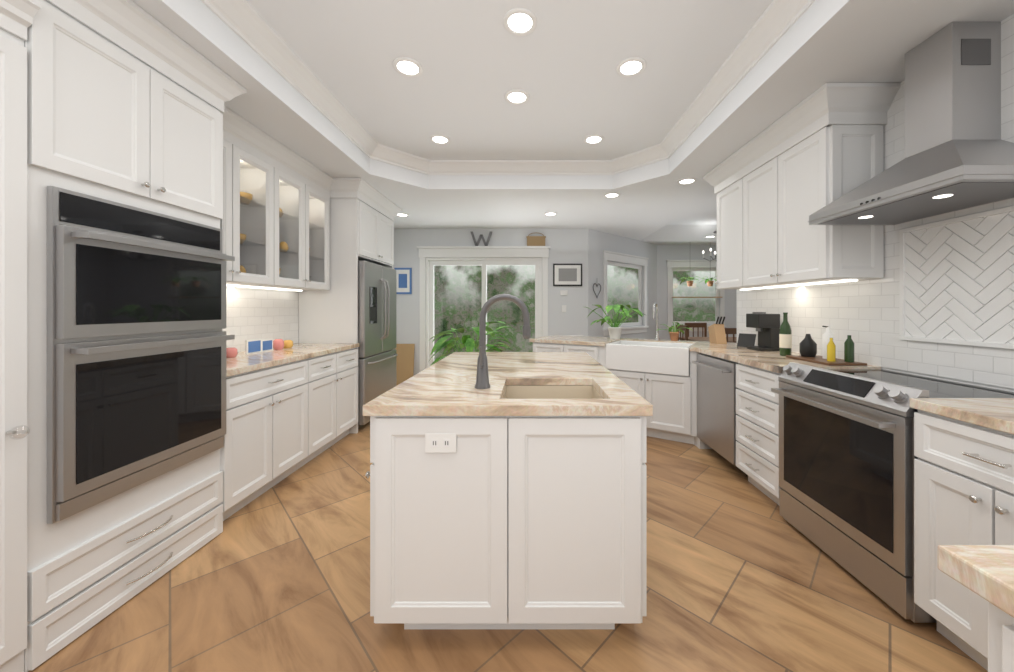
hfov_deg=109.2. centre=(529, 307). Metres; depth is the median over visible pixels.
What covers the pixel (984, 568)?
countertop
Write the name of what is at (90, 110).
tall cabinet
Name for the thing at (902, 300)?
trim
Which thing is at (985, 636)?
base cabinet
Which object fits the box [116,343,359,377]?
countertop
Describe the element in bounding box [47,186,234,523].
wall oven
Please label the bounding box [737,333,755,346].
frame
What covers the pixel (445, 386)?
island countertop
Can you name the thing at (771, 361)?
countertop
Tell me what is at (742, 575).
floor
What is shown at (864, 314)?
wall
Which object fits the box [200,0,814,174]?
crown molding
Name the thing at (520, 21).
recessed light
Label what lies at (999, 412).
countertop
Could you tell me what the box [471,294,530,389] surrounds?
faucet
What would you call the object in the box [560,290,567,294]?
switch
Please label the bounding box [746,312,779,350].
coffee maker
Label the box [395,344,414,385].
cabinet
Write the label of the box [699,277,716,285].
hanging plant
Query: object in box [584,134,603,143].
recessed light
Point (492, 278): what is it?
outside
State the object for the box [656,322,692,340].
potted plant
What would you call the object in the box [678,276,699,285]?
hanging plant
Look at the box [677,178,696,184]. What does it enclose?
recessed light
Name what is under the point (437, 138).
recessed light
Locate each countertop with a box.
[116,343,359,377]
[363,352,652,413]
[529,335,628,342]
[681,341,880,374]
[910,398,1013,430]
[933,539,1013,622]
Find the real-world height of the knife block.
0.274 m
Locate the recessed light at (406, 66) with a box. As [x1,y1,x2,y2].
[393,57,422,76]
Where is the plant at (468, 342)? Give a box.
[429,321,513,365]
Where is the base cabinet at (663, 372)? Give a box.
[533,335,711,448]
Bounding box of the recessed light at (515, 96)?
[504,89,529,104]
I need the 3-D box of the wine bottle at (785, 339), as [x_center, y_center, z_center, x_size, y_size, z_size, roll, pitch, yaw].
[1.930,0.197,2.720,0.078,0.325,0.078,0,0,0]
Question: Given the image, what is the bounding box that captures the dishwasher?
[692,353,737,464]
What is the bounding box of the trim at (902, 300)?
[899,206,1013,348]
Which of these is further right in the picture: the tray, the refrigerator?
the tray
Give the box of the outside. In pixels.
[434,265,637,360]
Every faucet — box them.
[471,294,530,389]
[652,302,659,340]
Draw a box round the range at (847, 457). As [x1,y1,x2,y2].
[771,362,1013,622]
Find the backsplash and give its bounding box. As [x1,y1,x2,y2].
[222,286,297,351]
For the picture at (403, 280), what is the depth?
5.92 m
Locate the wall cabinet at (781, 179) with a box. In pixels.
[703,83,900,289]
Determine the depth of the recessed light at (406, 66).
2.37 m
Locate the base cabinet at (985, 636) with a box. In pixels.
[953,583,1013,671]
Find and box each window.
[603,250,648,335]
[666,260,725,330]
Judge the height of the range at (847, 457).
0.938 m
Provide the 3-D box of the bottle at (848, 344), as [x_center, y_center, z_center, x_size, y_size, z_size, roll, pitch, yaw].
[2.040,0.258,2.300,0.048,0.170,0.048,0,0,-15]
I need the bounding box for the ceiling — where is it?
[45,0,1013,244]
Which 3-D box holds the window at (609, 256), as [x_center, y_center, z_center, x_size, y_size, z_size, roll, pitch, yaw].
[1.773,-0.255,6.696,1.450,1.470,0.140,0,0,-42]
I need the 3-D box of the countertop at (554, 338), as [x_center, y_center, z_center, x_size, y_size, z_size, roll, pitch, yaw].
[0.911,0.379,4.280,1.835,0.039,1.063,0,0,0]
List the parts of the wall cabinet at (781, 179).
cabinet crown mount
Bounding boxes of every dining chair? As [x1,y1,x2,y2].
[676,324,687,340]
[685,323,706,336]
[725,328,736,342]
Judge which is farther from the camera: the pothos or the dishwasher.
the pothos
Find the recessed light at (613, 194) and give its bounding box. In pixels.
[604,192,619,197]
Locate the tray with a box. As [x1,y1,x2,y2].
[786,355,866,365]
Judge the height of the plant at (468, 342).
1.106 m
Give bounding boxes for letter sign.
[471,232,491,245]
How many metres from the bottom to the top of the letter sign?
0.240 m
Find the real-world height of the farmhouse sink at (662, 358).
0.263 m
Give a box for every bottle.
[779,312,791,355]
[799,334,816,356]
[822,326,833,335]
[844,335,853,361]
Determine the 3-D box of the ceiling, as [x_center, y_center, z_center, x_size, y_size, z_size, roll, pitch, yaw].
[1.405,-1.470,2.850,7.790,0.320,9.500,0,0,0]
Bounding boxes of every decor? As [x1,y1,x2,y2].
[226,339,292,357]
[593,283,600,297]
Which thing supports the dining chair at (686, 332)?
on the floor
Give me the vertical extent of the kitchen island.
0.890 m
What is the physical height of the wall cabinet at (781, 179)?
1.128 m
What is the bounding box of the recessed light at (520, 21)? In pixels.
[503,8,536,35]
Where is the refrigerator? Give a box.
[358,261,397,428]
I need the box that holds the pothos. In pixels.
[586,304,644,338]
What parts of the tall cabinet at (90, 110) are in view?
cabinet crown mount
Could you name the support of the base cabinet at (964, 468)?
on the floor
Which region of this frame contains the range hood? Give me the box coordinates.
[808,22,1013,224]
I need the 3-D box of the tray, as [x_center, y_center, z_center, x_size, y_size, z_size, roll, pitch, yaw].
[1.980,0.351,2.430,0.240,0.015,0.380,0,0,0]
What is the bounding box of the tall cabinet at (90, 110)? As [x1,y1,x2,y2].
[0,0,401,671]
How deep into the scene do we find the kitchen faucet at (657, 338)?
4.00 m
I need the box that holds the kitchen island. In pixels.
[363,414,652,628]
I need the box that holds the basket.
[526,232,545,245]
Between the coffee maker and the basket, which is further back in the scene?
the basket
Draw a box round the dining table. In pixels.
[679,337,736,342]
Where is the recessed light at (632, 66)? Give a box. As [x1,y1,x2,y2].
[616,57,645,76]
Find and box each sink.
[507,382,598,397]
[605,340,695,376]
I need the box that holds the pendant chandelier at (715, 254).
[702,231,716,260]
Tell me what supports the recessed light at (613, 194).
in the ceiling
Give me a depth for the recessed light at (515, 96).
2.70 m
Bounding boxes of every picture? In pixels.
[394,268,411,293]
[553,264,581,285]
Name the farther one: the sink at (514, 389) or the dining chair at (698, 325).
the dining chair at (698, 325)
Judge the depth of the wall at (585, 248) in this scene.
5.94 m
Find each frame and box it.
[417,246,549,371]
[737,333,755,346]
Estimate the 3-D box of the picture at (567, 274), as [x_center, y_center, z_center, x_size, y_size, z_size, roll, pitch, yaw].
[0.620,-0.545,5.928,0.480,0.370,0.022,0,0,0]
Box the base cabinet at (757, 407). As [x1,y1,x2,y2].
[736,364,781,505]
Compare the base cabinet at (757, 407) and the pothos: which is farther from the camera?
the pothos
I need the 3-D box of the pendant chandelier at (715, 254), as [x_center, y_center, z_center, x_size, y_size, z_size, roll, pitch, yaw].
[3.221,-1.057,6.150,0.430,0.505,0.450,0,0,0]
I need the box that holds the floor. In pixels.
[28,421,987,671]
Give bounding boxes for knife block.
[708,317,726,343]
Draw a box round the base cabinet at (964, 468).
[910,403,1013,642]
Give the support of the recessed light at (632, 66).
in the ceiling
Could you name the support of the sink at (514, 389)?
in the island countertop at (445, 386)
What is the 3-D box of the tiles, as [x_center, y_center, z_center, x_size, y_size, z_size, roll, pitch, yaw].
[2.148,-0.135,1.740,0.007,0.590,0.640,0,0,0]
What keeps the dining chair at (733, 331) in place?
on the floor
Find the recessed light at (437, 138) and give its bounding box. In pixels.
[430,134,449,143]
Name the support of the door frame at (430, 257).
attached to the wall at (585, 248)
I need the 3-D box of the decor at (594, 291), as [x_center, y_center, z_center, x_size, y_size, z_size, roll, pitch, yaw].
[1.132,-0.335,6.078,0.221,0.351,0.014,0,0,-42]
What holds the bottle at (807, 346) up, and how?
on the tray
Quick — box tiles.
[905,211,1013,343]
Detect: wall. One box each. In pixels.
[242,229,1013,391]
[737,14,1013,388]
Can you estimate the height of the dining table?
0.760 m
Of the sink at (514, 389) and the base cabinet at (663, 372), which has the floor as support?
the base cabinet at (663, 372)
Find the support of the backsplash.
attached to the wall at (585, 248)
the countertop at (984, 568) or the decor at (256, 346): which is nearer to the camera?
the countertop at (984, 568)
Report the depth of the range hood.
1.65 m

